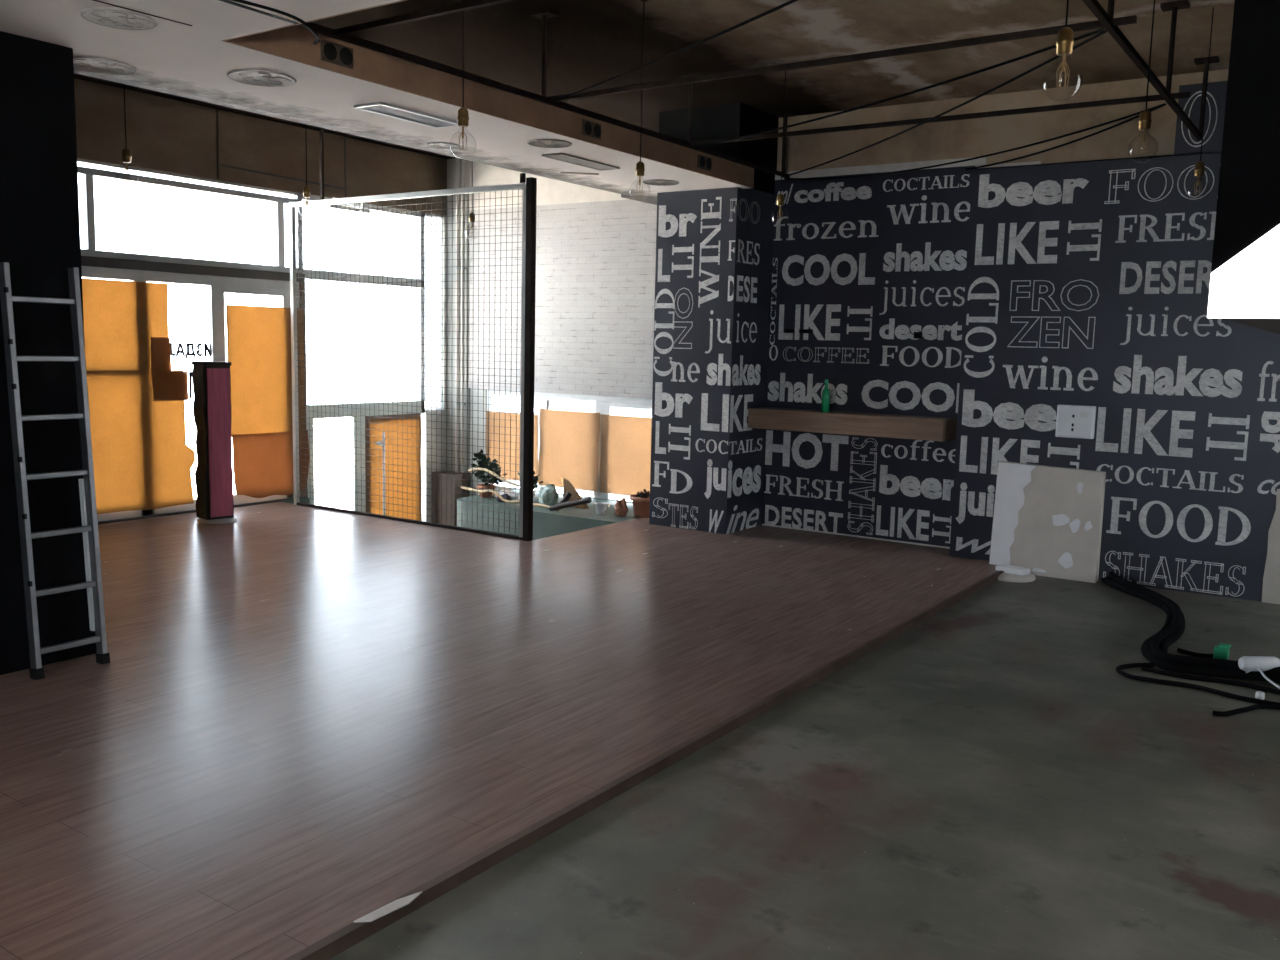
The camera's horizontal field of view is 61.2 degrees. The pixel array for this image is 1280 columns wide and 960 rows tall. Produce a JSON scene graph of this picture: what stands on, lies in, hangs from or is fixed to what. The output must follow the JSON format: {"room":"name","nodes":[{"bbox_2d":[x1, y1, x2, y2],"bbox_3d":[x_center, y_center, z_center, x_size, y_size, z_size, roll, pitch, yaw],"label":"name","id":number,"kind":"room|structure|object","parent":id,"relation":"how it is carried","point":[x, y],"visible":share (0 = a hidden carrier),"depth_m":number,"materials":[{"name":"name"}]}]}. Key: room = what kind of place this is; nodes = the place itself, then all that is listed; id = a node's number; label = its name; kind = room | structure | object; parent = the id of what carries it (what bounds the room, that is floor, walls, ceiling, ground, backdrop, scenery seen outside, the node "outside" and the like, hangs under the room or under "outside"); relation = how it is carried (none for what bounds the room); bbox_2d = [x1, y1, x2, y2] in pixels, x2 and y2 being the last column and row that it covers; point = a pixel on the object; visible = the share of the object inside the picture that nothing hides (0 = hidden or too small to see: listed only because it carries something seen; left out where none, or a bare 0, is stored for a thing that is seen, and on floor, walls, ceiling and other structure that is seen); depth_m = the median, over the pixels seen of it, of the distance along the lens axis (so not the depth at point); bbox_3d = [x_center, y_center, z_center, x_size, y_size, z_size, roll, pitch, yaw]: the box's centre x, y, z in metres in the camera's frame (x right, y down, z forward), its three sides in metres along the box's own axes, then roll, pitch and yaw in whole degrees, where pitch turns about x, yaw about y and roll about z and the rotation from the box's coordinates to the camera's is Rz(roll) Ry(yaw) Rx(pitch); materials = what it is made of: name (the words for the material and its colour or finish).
{"room":"empty cafe","nodes":[
{"label":"empty cafe","id":0,"kind":"room"},
{"bbox_2d":[0,31,96,674],"bbox_3d":[-3.315,-0.538,4.833,0.550,2.920,1.410,6,9,34],"label":"wall column","id":1,"kind":"structure","parent":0,"point":[40,218],"depth_m":5.07,"materials":[{"name":"black paint"}]},
{"bbox_2d":[74,78,446,521],"bbox_3d":[-5.667,-0.609,7.463,0.226,4.900,12.000,6,9,34],"label":"wall","id":2,"kind":"structure","parent":0,"point":[163,134],"depth_m":10.04,"materials":[{"name":"brown concrete"}]},
{"bbox_2d":[77,158,304,281],"bbox_3d":[-3.955,-2.259,9.632,0.090,0.850,2.305,6,9,34],"label":"window","id":3,"kind":"structure","parent":2,"relation":"in","point":[92,257],"depth_m":9.53,"materials":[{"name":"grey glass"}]},
{"bbox_2d":[81,266,307,524],"bbox_3d":[-3.968,-0.777,9.804,0.140,2.135,2.310,6,9,34],"label":"door","id":4,"kind":"structure","parent":2,"relation":"in","point":[217,286],"depth_m":9.84,"materials":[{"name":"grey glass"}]},
{"bbox_2d":[82,278,167,370],"bbox_3d":[-4.351,-1.292,9.126,0.013,0.763,0.835,6,9,34],"label":"paper sheet","id":5,"kind":"object","parent":4,"relation":"attached to","point":[121,318],"visible":0.92,"depth_m":9.12,"materials":[{"name":"paper"}]},
{"bbox_2d":[86,370,195,513],"bbox_3d":[-4.306,-0.335,9.329,0.013,1.209,1.050,6,9,34],"label":"paper sheet","id":6,"kind":"object","parent":4,"relation":"attached to","point":[142,458],"visible":0.88,"depth_m":9.30,"materials":[{"name":"paper"}]},
{"bbox_2d":[150,337,171,371],"bbox_3d":[-4.161,-1.089,9.410,0.008,0.298,0.190,6,9,34],"label":"paper sheet","id":7,"kind":"object","parent":4,"relation":"attached to","point":[160,346],"visible":1,"depth_m":9.40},
{"bbox_2d":[151,371,187,400],"bbox_3d":[-4.120,-0.823,9.499,0.007,0.255,0.345,6,8,33],"label":"paper sheet","id":8,"kind":"object","parent":4,"relation":"attached to","point":[167,386],"visible":1,"depth_m":9.50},
{"bbox_2d":[226,305,305,436],"bbox_3d":[-3.555,-1.038,10.342,0.013,1.220,0.885,6,9,34],"label":"paper sheet","id":9,"kind":"object","parent":4,"relation":"attached to","point":[258,337],"visible":0.89,"depth_m":10.29,"materials":[{"name":"paper"}]},
{"bbox_2d":[232,430,308,497],"bbox_3d":[-3.541,-0.147,10.450,0.039,0.625,0.880,6,9,34],"label":"paper sheet","id":10,"kind":"object","parent":4,"relation":"attached to","point":[262,462],"visible":0.9,"depth_m":10.40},
{"bbox_2d":[328,197,370,213],"bbox_3d":[-2.930,-2.766,10.904,0.060,0.110,0.520,6,9,34],"label":"ceiling light","id":11,"kind":"object","parent":2,"relation":"attached to","point":[332,206],"visible":0.71,"depth_m":10.89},
{"bbox_2d":[302,194,442,511],"bbox_3d":[-2.808,-0.743,11.578,0.071,4.285,1.925,6,9,34],"label":"window","id":12,"kind":"structure","parent":2,"relation":"in","point":[323,275],"depth_m":11.85,"materials":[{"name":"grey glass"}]},
{"bbox_2d":[365,413,420,514],"bbox_3d":[-2.671,0.331,11.859,0.175,2.090,0.810,6,9,34],"label":"door","id":13,"kind":"structure","parent":12,"relation":"attached to","point":[368,418],"depth_m":11.54,"materials":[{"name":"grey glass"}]},
{"bbox_2d":[369,417,421,520],"bbox_3d":[-2.671,0.297,11.868,0.013,1.955,0.760,6,9,34],"label":"paper sheet","id":14,"kind":"object","parent":13,"relation":"attached to","point":[416,422],"visible":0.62,"depth_m":11.82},
{"bbox_2d":[0,0,749,204],"bbox_3d":[-0.833,-1.934,4.011,11.380,0.172,12.000,6,9,34],"label":"ceiling","id":15,"kind":"structure","parent":0,"point":[185,55],"depth_m":5.69,"materials":[{"name":"white paint"}]},
{"bbox_2d":[73,56,136,74],"bbox_3d":[-2.688,-2.060,5.388,0.340,0.008,0.340,6,9,34],"label":"ceiling disc","id":16,"kind":"object","parent":15,"relation":"attached to","point":[99,65],"visible":0.89,"depth_m":5.39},
{"bbox_2d":[80,7,157,29],"bbox_3d":[-2.202,-1.948,4.581,0.300,0.008,0.300,6,9,34],"label":"ceiling disc","id":17,"kind":"object","parent":15,"relation":"attached to","point":[108,17],"visible":1,"depth_m":4.57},
{"bbox_2d":[227,69,296,86],"bbox_3d":[-1.946,-2.066,5.573,0.340,0.008,0.340,6,9,34],"label":"ceiling disc","id":18,"kind":"object","parent":15,"relation":"attached to","point":[247,76],"visible":1,"depth_m":5.56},
{"bbox_2d":[231,0,319,44],"bbox_3d":[-1.533,-1.972,4.582,0.424,0.183,1.412,3,7,13],"label":"cord","id":19,"kind":"object","parent":15,"relation":"hanging from","point":[308,26],"visible":1,"depth_m":4.29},
{"bbox_2d":[221,0,405,40],"bbox_3d":[1.029,-1.755,2.921,7.060,0.170,0.012,6,9,34],"label":"trim","id":20,"kind":"structure","parent":15,"relation":"attached to","point":[400,0],"depth_m":4.51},
{"bbox_2d":[354,102,457,127],"bbox_3d":[-1.359,-2.153,6.404,0.220,0.012,0.660,6,9,34],"label":"ceiling vent","id":21,"kind":"object","parent":15,"relation":"in","point":[381,108],"visible":0.9,"depth_m":6.38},
{"bbox_2d":[427,142,459,148],"bbox_3d":[-1.337,-2.274,7.361,0.220,0.008,0.220,6,9,34],"label":"ceiling disc","id":22,"kind":"object","parent":15,"relation":"attached to","point":[442,145],"visible":1,"depth_m":7.36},
{"bbox_2d":[222,26,753,187],"bbox_3d":[-0.473,-2.291,6.944,0.014,0.170,5.030,6,9,34],"label":"ceiling beam","id":23,"kind":"structure","parent":15,"relation":"attached to","point":[294,43],"depth_m":6.24,"materials":[{"name":"wood"}]},
{"bbox_2d":[320,39,352,68],"bbox_3d":[-1.510,-2.124,5.402,0.016,0.100,0.200,6,9,34],"label":"socket plate","id":24,"kind":"object","parent":23,"relation":"attached to","point":[331,52],"visible":1,"depth_m":5.39,"materials":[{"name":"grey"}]},
{"bbox_2d":[324,43,336,60],"bbox_3d":[-1.533,-2.119,5.358,0.004,0.084,0.084,6,9,34],"label":"outlet","id":25,"kind":"object","parent":24,"relation":"attached to","point":[330,49],"depth_m":5.36,"materials":[{"name":"black plastic"}]},
{"bbox_2d":[340,48,352,64],"bbox_3d":[-1.476,-2.128,5.440,0.004,0.084,0.084,6,9,34],"label":"outlet","id":26,"kind":"object","parent":24,"relation":"attached to","point":[346,54],"depth_m":5.44,"materials":[{"name":"black plastic"}]},
{"bbox_2d":[582,119,600,139],"bbox_3d":[-0.317,-2.313,7.145,0.016,0.100,0.200,6,9,34],"label":"socket plate","id":27,"kind":"object","parent":23,"relation":"attached to","point":[589,128],"visible":1,"depth_m":7.13,"materials":[{"name":"black plastic"}]},
{"bbox_2d":[585,121,591,134],"bbox_3d":[-0.340,-2.308,7.100,0.004,0.084,0.084,6,9,34],"label":"outlet","id":28,"kind":"object","parent":27,"relation":"attached to","point":[588,124],"depth_m":7.11,"materials":[{"name":"black plastic"}]},
{"bbox_2d":[594,124,600,136],"bbox_3d":[-0.284,-2.317,7.183,0.004,0.084,0.084,6,9,34],"label":"outlet","id":29,"kind":"object","parent":27,"relation":"attached to","point":[597,127],"depth_m":7.19,"materials":[{"name":"black plastic"}]},
{"bbox_2d":[697,154,711,170],"bbox_3d":[0.499,-2.442,8.337,0.016,0.100,0.200,6,9,34],"label":"socket plate","id":30,"kind":"object","parent":23,"relation":"attached to","point":[703,162],"visible":1,"depth_m":8.32,"materials":[{"name":"black plastic"}]},
{"bbox_2d":[527,139,571,147],"bbox_3d":[-0.601,-2.237,7.202,0.300,0.008,0.300,6,9,34],"label":"ceiling disc","id":31,"kind":"object","parent":15,"relation":"attached to","point":[544,143],"visible":1,"depth_m":7.20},
{"bbox_2d":[542,153,619,170],"bbox_3d":[-0.423,-2.316,7.886,0.180,0.012,0.700,6,9,34],"label":"ceiling vent","id":32,"kind":"object","parent":15,"relation":"in","point":[564,157],"visible":1,"depth_m":7.86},
{"bbox_2d":[643,179,678,185],"bbox_3d":[0.171,-2.418,8.807,0.300,0.008,0.300,6,9,34],"label":"ceiling disc","id":33,"kind":"object","parent":15,"relation":"attached to","point":[659,182],"visible":1,"depth_m":8.80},
{"bbox_2d":[0,502,997,959],"bbox_3d":[-2.886,0.893,5.722,6.585,0.120,12.000,6,9,34],"label":"floor","id":34,"kind":"structure","parent":0,"point":[299,719],"depth_m":4.90,"materials":[{"name":"laminate"}]},
{"bbox_2d":[0,262,109,679],"bbox_3d":[-2.736,-0.039,5.071,0.190,1.906,0.349,6,9,34],"label":"ladder","id":35,"kind":"object","parent":34,"relation":"on","point":[89,527],"visible":1,"depth_m":5.07,"materials":[{"name":"metal"}]},
{"bbox_2d":[192,361,236,523],"bbox_3d":[-3.657,-0.326,9.318,0.325,1.376,0.320,6,9,34],"label":"post","id":36,"kind":"object","parent":34,"relation":"on","point":[212,411],"visible":1,"depth_m":9.25,"materials":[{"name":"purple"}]},
{"bbox_2d":[289,127,536,540],"bbox_3d":[-2.066,-1.421,9.412,2.945,3.600,0.060,6,9,34],"label":"partition","id":37,"kind":"object","parent":34,"relation":"on","point":[528,185],"depth_m":9.24,"materials":[{"name":"grey metal"}]},
{"bbox_2d":[285,571,1003,959],"bbox_3d":[-0.322,1.172,3.644,0.033,0.049,11.420,6,9,34],"label":"trim","id":38,"kind":"structure","parent":34,"relation":"attached to","point":[339,941],"depth_m":3.83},
{"bbox_2d":[354,891,421,921],"bbox_3d":[-0.705,1.209,3.064,0.039,0.004,0.232,7,9,39],"label":"chip","id":39,"kind":"object","parent":38,"relation":"on","point":[399,903],"visible":1,"depth_m":3.05,"materials":[{"name":"white paint"}]},
{"bbox_2d":[457,489,640,539],"bbox_3d":[-1.537,0.901,10.700,3.280,1.298,2.460,6,9,34],"label":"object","id":40,"kind":"structure","parent":0,"point":[546,523],"depth_m":10.53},
{"bbox_2d":[471,449,506,497],"bbox_3d":[-1.579,-0.067,11.201,0.274,0.494,0.388,-4,9,-36],"label":"potted plant","id":41,"kind":"object","parent":40,"relation":"on","point":[484,464],"visible":0.78,"depth_m":11.17,"materials":[{"name":"green plant"}]},
{"bbox_2d":[468,468,518,486],"bbox_3d":[-1.471,-0.034,10.883,0.666,0.158,0.027,6,9,34],"label":"stem","id":42,"kind":"object","parent":41,"relation":"on","point":[474,469],"visible":0.85,"depth_m":10.86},
{"bbox_2d":[461,487,518,502],"bbox_3d":[-1.496,0.150,10.847,0.793,0.117,0.027,6,9,34],"label":"stem","id":43,"kind":"object","parent":40,"relation":"on","point":[465,488],"visible":0.74,"depth_m":10.84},
{"bbox_2d":[495,490,517,499],"bbox_3d":[-1.374,0.147,11.162,0.289,0.088,0.178,6,9,34],"label":"plastic bag","id":44,"kind":"object","parent":40,"relation":"on","point":[512,495],"visible":0.55,"depth_m":11.10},
{"bbox_2d":[518,471,542,499],"bbox_3d":[-1.117,0.058,10.970,0.214,0.324,0.232,-5,10,-43],"label":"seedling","id":45,"kind":"object","parent":40,"relation":"on","point":[535,478],"visible":0.22,"depth_m":10.95,"materials":[{"name":"green plant"}]},
{"bbox_2d":[539,484,558,505],"bbox_3d":[-0.903,0.148,10.729,0.208,0.216,0.180,1,7,1],"label":"bag","id":46,"kind":"object","parent":40,"relation":"on","point":[548,496],"visible":0.8,"depth_m":10.66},
{"bbox_2d":[549,497,591,510],"bbox_3d":[-0.663,0.227,10.271,0.456,0.174,0.059,5,8,28],"label":"stick","id":47,"kind":"object","parent":40,"relation":"on","point":[588,499],"visible":1,"depth_m":10.24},
{"bbox_2d":[563,479,588,508],"bbox_3d":[-0.641,0.132,10.685,0.326,0.270,0.080,7,9,37],"label":"fold","id":48,"kind":"object","parent":40,"relation":"on","point":[567,486],"visible":0.64,"depth_m":10.70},
{"bbox_2d":[595,502,607,514],"bbox_3d":[-0.368,0.272,10.282,0.136,0.105,0.134,3,7,9],"label":"cup","id":49,"kind":"object","parent":40,"relation":"on","point":[601,507],"visible":1,"depth_m":10.24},
{"bbox_2d":[615,498,627,516],"bbox_3d":[-0.177,0.251,10.214,0.152,0.173,0.118,6,9,34],"label":"paper bag","id":50,"kind":"object","parent":40,"relation":"on","point":[621,509],"visible":1,"depth_m":10.17,"materials":[{"name":"paper"}]},
{"bbox_2d":[630,489,649,517],"bbox_3d":[0.058,0.215,10.228,0.310,0.252,0.310,6,9,34],"label":"planter","id":51,"kind":"object","parent":40,"relation":"on","point":[641,501],"visible":0.69,"depth_m":10.13,"materials":[{"name":"ceramic"}]},
{"bbox_2d":[447,158,656,500],"bbox_3d":[-0.731,-0.990,11.465,3.465,4.900,0.200,6,9,34],"label":"brick wall","id":52,"kind":"structure","parent":0,"point":[596,248],"depth_m":11.30,"materials":[{"name":"brick"}]},
{"bbox_2d":[432,470,469,525],"bbox_3d":[-2.162,0.620,12.351,0.360,1.420,0.240,6,9,34],"label":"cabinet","id":53,"kind":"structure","parent":52,"relation":"attached to","point":[458,476],"depth_m":12.19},
{"bbox_2d":[455,158,460,472],"bbox_3d":[-2.043,-1.110,12.180,0.060,4.900,0.080,6,9,34],"label":"pipe","id":54,"kind":"object","parent":52,"relation":"attached to","point":[458,160],"visible":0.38,"depth_m":12.10,"materials":[{"name":"metal"}]},
{"bbox_2d":[461,159,466,471],"bbox_3d":[-1.979,-1.104,12.142,0.044,4.900,0.072,6,9,34],"label":"pipe","id":55,"kind":"object","parent":52,"relation":"attached to","point":[463,160],"visible":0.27,"depth_m":12.01,"materials":[{"name":"metal"}]},
{"bbox_2d":[486,389,651,502],"bbox_3d":[-0.526,-0.350,11.333,2.865,1.077,0.080,6,9,34],"label":"window","id":56,"kind":"structure","parent":52,"relation":"in","point":[603,404],"depth_m":11.26,"materials":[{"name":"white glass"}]},
{"bbox_2d":[486,411,538,480],"bbox_3d":[-1.407,-0.367,11.896,0.760,0.745,0.025,6,9,34],"label":"paper sheet","id":57,"kind":"object","parent":56,"relation":"attached to","point":[493,415],"visible":0.51,"depth_m":11.93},
{"bbox_2d":[538,409,599,491],"bbox_3d":[-0.758,-0.320,11.443,0.805,0.825,0.034,6,9,34],"label":"paper sheet","id":58,"kind":"object","parent":56,"relation":"attached to","point":[568,440],"visible":0.94,"depth_m":11.43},
{"bbox_2d":[600,414,651,495],"bbox_3d":[0.107,-0.218,10.869,1.250,0.815,0.030,6,9,34],"label":"paper sheet","id":59,"kind":"object","parent":56,"relation":"attached to","point":[625,462],"visible":0.44,"depth_m":11.04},
{"bbox_2d":[74,0,1234,158],"bbox_3d":[-0.797,-2.605,3.975,11.800,0.150,12.500,6,9,34],"label":"ceiling","id":60,"kind":"structure","parent":0,"point":[590,42],"depth_m":7.21,"materials":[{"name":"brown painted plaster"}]},
{"bbox_2d":[118,84,134,185],"bbox_3d":[-3.112,-2.364,6.534,0.124,1.168,0.124,6,9,34],"label":"pendant lamp","id":61,"kind":"object","parent":60,"relation":"hanging from","point":[126,153],"visible":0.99,"depth_m":6.57,"materials":[{"name":"metal"}]},
{"bbox_2d":[121,148,131,162],"bbox_3d":[-3.121,-1.973,6.583,0.055,0.086,0.054,6,9,34],"label":"socket","id":62,"kind":"object","parent":61,"relation":"attached to","point":[126,153],"depth_m":6.57,"materials":[{"name":"gold metal"}]},
{"bbox_2d":[302,124,315,217],"bbox_3d":[-2.461,-2.529,7.981,0.124,1.168,0.124,6,9,34],"label":"pendant lamp","id":63,"kind":"object","parent":60,"relation":"hanging from","point":[306,190],"visible":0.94,"depth_m":8.01,"materials":[{"name":"metal"}]},
{"bbox_2d":[303,186,310,197],"bbox_3d":[-2.470,-2.138,8.030,0.055,0.086,0.054,6,9,34],"label":"socket","id":64,"kind":"object","parent":63,"relation":"attached to","point":[306,190],"depth_m":8.01,"materials":[{"name":"gold metal"}]},
{"bbox_2d":[449,0,476,158],"bbox_3d":[-0.814,-2.081,4.992,0.124,1.168,0.124,6,9,34],"label":"pendant lamp","id":65,"kind":"object","parent":60,"relation":"hanging from","point":[463,114],"visible":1,"depth_m":5.02,"materials":[{"name":"metal"}]},
{"bbox_2d":[457,107,468,126],"bbox_3d":[-0.823,-1.690,5.040,0.055,0.086,0.054,6,9,34],"label":"socket","id":66,"kind":"object","parent":65,"relation":"attached to","point":[463,114],"depth_m":5.02,"materials":[{"name":"gold metal"}]},
{"bbox_2d":[469,161,474,233],"bbox_3d":[-1.467,-2.701,9.472,0.124,1.168,0.124,6,9,34],"label":"pendant lamp","id":67,"kind":"object","parent":60,"relation":"hanging from","point":[471,213],"visible":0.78,"depth_m":9.50,"materials":[{"name":"metal"}]},
{"bbox_2d":[630,0,647,199],"bbox_3d":[0.011,-2.243,6.393,0.124,1.168,0.124,6,9,34],"label":"pendant lamp","id":68,"kind":"object","parent":60,"relation":"hanging from","point":[640,169],"visible":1,"depth_m":6.42,"materials":[{"name":"metal"}]},
{"bbox_2d":[636,161,644,176],"bbox_3d":[0.001,-1.852,6.442,0.055,0.086,0.054,6,9,34],"label":"socket","id":69,"kind":"object","parent":68,"relation":"attached to","point":[640,169],"depth_m":6.42,"materials":[{"name":"gold metal"}]},
{"bbox_2d":[294,0,1219,177],"bbox_3d":[1.109,-2.495,6.204,3.430,0.530,5.490,6,9,34],"label":"frame","id":70,"kind":"object","parent":60,"relation":"hanging from","point":[1105,20],"visible":0.92,"depth_m":6.16,"materials":[{"name":"metal"}]},
{"bbox_2d":[552,0,797,102],"bbox_3d":[0.328,-2.107,5.132,0.013,0.044,3.587,-3,8,-29],"label":"cable","id":71,"kind":"object","parent":70,"relation":"hanging from","point":[790,1],"visible":1,"depth_m":5.31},
{"bbox_2d":[692,28,1105,147],"bbox_3d":[1.256,-2.242,6.490,0.013,0.069,3.587,-3,8,-29],"label":"cable","id":72,"kind":"object","parent":70,"relation":"hanging from","point":[1102,29],"visible":0.96,"depth_m":6.01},
{"bbox_2d":[782,30,1106,177],"bbox_3d":[1.673,-2.294,7.111,0.013,0.079,4.477,0,7,-12],"label":"cable","id":73,"kind":"object","parent":70,"relation":"hanging from","point":[1104,31],"visible":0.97,"depth_m":6.23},
{"bbox_2d":[784,103,1164,179],"bbox_3d":[2.145,-2.329,7.806,0.014,0.138,3.545,-3,8,-31],"label":"cable","id":74,"kind":"object","parent":70,"relation":"hanging from","point":[1161,105],"visible":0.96,"depth_m":7.40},
{"bbox_2d":[965,103,1165,169],"bbox_3d":[2.768,-2.266,7.277,0.013,0.105,2.060,-1,7,-16],"label":"cable","id":75,"kind":"object","parent":70,"relation":"hanging from","point":[1137,116],"visible":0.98,"depth_m":7.17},
{"bbox_2d":[771,71,788,225],"bbox_3d":[1.027,-2.423,7.794,0.124,1.168,0.124,6,9,34],"label":"pendant lamp","id":76,"kind":"object","parent":60,"relation":"hanging from","point":[780,198],"visible":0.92,"depth_m":7.82,"materials":[{"name":"metal"}]},
{"bbox_2d":[777,193,783,205],"bbox_3d":[1.018,-2.032,7.843,0.055,0.086,0.054,6,9,34],"label":"socket","id":77,"kind":"object","parent":76,"relation":"attached to","point":[780,198],"depth_m":7.82,"materials":[{"name":"gold metal"}]},
{"bbox_2d":[1042,0,1082,100],"bbox_3d":[1.403,-1.830,3.501,0.124,1.168,0.124,6,9,34],"label":"pendant lamp","id":78,"kind":"object","parent":60,"relation":"hanging from","point":[1065,42],"visible":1,"depth_m":3.54,"materials":[{"name":"gold metal"}]},
{"bbox_2d":[1056,27,1073,55],"bbox_3d":[1.394,-1.439,3.550,0.055,0.086,0.054,6,9,34],"label":"socket","id":79,"kind":"object","parent":78,"relation":"attached to","point":[1065,42],"depth_m":3.53,"materials":[{"name":"gold metal"}]},
{"bbox_2d":[1128,0,1157,162],"bbox_3d":[2.287,-2.015,4.835,0.124,1.168,0.124,6,9,34],"label":"pendant lamp","id":80,"kind":"object","parent":60,"relation":"hanging from","point":[1145,120],"visible":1,"depth_m":4.87,"materials":[{"name":"metal"}]},
{"bbox_2d":[1138,110,1151,129],"bbox_3d":[2.278,-1.624,4.883,0.055,0.086,0.054,6,9,34],"label":"socket","id":81,"kind":"object","parent":80,"relation":"attached to","point":[1145,120],"depth_m":4.87,"materials":[{"name":"gold metal"}]},
{"bbox_2d":[1186,7,1213,198],"bbox_3d":[3.278,-2.209,6.277,0.124,1.168,0.124,6,9,34],"label":"pendant lamp","id":82,"kind":"object","parent":60,"relation":"hanging from","point":[1199,169],"visible":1,"depth_m":6.30,"materials":[{"name":"metal"}]},
{"bbox_2d":[1194,161,1204,176],"bbox_3d":[3.269,-1.818,6.325,0.055,0.086,0.054,6,9,34],"label":"socket","id":83,"kind":"object","parent":82,"relation":"attached to","point":[1199,169],"depth_m":6.31,"materials":[{"name":"gold metal"}]},
{"bbox_2d":[1207,0,1279,333],"bbox_3d":[4.192,-1.619,5.077,2.205,1.825,3.368,6,9,34],"label":"bulkhead","id":84,"kind":"object","parent":60,"relation":"attached to","point":[1245,268],"visible":1,"depth_m":4.29,"materials":[{"name":"black paint"}]},
{"bbox_2d":[649,102,778,533],"bbox_3d":[0.734,-1.385,9.748,0.797,3.623,1.024,6,9,34],"label":"wall pillar","id":85,"kind":"structure","parent":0,"point":[714,246],"depth_m":9.36,"materials":[{"name":"paint"}]},
{"bbox_2d":[329,575,1279,959],"bbox_3d":[1.731,1.451,2.440,4.795,0.120,11.700,6,9,34],"label":"floor","id":86,"kind":"structure","parent":0,"point":[985,781],"depth_m":3.77,"materials":[{"name":"concrete"}]},
{"bbox_2d":[995,564,1035,582],"bbox_3d":[2.745,0.685,8.001,0.340,0.075,0.340,6,9,34],"label":"round base","id":87,"kind":"object","parent":86,"relation":"on","point":[1011,573],"visible":0.88,"depth_m":7.93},
{"bbox_2d":[989,461,1105,582],"bbox_3d":[3.038,0.302,8.092,0.775,0.825,0.129,6,9,34],"label":"board","id":88,"kind":"object","parent":86,"relation":"on","point":[1047,520],"visible":0.96,"depth_m":8.05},
{"bbox_2d":[1052,514,1069,525],"bbox_3d":[3.111,0.297,8.003,0.126,0.094,0.011,6,9,34],"label":"paint patch","id":89,"kind":"object","parent":88,"relation":"attached to","point":[1057,519],"depth_m":8.00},
{"bbox_2d":[1058,552,1072,567],"bbox_3d":[3.141,0.592,7.988,0.107,0.120,0.013,6,9,34],"label":"paint patch","id":90,"kind":"object","parent":88,"relation":"attached to","point":[1065,559],"depth_m":7.99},
{"bbox_2d":[1069,519,1079,532],"bbox_3d":[3.191,0.336,7.949,0.074,0.109,0.012,6,9,34],"label":"paint patch","id":91,"kind":"object","parent":88,"relation":"attached to","point":[1074,524],"depth_m":7.95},
{"bbox_2d":[1101,572,1279,683],"bbox_3d":[3.129,0.863,6.556,0.870,0.109,2.661,1,7,-4],"label":"hose","id":92,"kind":"object","parent":86,"relation":"on","point":[1154,648],"visible":0.99,"depth_m":5.85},
{"bbox_2d":[1177,648,1212,657],"bbox_3d":[3.122,0.965,6.023,0.233,0.023,0.098,3,7,13],"label":"cable","id":93,"kind":"object","parent":86,"relation":"on","point":[1180,650],"visible":0.69,"depth_m":6.00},
{"bbox_2d":[1116,663,1279,704],"bbox_3d":[2.904,1.048,5.323,0.326,0.023,1.103,-4,9,-38],"label":"cable","id":94,"kind":"object","parent":86,"relation":"on","point":[1119,668],"visible":0.98,"depth_m":5.44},
{"bbox_2d":[1141,666,1279,694],"bbox_3d":[3.063,1.036,5.438,1.002,0.023,0.063,6,9,34],"label":"cable","id":95,"kind":"object","parent":86,"relation":"on","point":[1148,669],"visible":1,"depth_m":5.53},
{"bbox_2d":[1213,643,1230,659],"bbox_3d":[3.200,0.946,5.954,0.075,0.083,0.080,6,9,34],"label":"cube","id":96,"kind":"object","parent":86,"relation":"on","point":[1221,651],"visible":0.89,"depth_m":5.93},
{"bbox_2d":[1212,704,1279,715],"bbox_3d":[3.019,1.086,5.032,0.707,0.023,0.210,3,7,12],"label":"cable","id":97,"kind":"object","parent":86,"relation":"on","point":[1256,706],"visible":1,"depth_m":5.07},
{"bbox_2d":[1238,656,1279,688],"bbox_3d":[3.162,0.987,5.371,0.192,0.136,0.393,1,7,-1],"label":"power adapter","id":98,"kind":"object","parent":86,"relation":"on","point":[1248,664],"visible":1,"depth_m":5.49,"materials":[{"name":"white plastic"}]},
{"bbox_2d":[762,69,1279,603],"bbox_3d":[4.056,-1.005,7.630,7.160,3.700,0.515,6,9,34],"label":"wall","id":99,"kind":"structure","parent":0,"point":[1079,272],"depth_m":8.15,"materials":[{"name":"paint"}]},
{"bbox_2d":[748,407,956,440],"bbox_3d":[1.758,-0.479,9.129,1.732,0.170,0.349,6,9,34],"label":"wall shelf","id":100,"kind":"object","parent":99,"relation":"attached to","point":[928,428],"visible":0.95,"depth_m":8.93,"materials":[{"name":"brown wood"}]},
{"bbox_2d":[821,379,829,411],"bbox_3d":[1.569,-0.710,9.142,0.068,0.276,0.068,6,9,34],"label":"glass bottle","id":101,"kind":"object","parent":100,"relation":"on","point":[825,403],"visible":1,"depth_m":9.12,"materials":[{"name":"green glass"}]},
{"bbox_2d":[1055,404,1095,438],"bbox_3d":[3.193,-0.428,7.941,0.260,0.238,0.074,6,9,34],"label":"electrical box","id":102,"kind":"object","parent":99,"relation":"attached to","point":[1072,421],"visible":1,"depth_m":7.91,"materials":[{"name":"white plastic"}]},
{"label":"outside","id":103,"kind":"structure","parent":0,"visible":0},
{"bbox_2d":[185,401,425,509],"bbox_3d":[-6.843,0.880,16.946,50.000,0.150,60.000,6,9,34],"label":"street","id":104,"kind":"structure","parent":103,"point":[191,430],"depth_m":27.41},
{"bbox_2d":[497,395,651,499],"bbox_3d":[0.374,-0.297,17.323,6.300,2.430,1.050,6,9,34],"label":"wall","id":105,"kind":"structure","parent":104,"relation":"on","point":[555,404],"depth_m":17.66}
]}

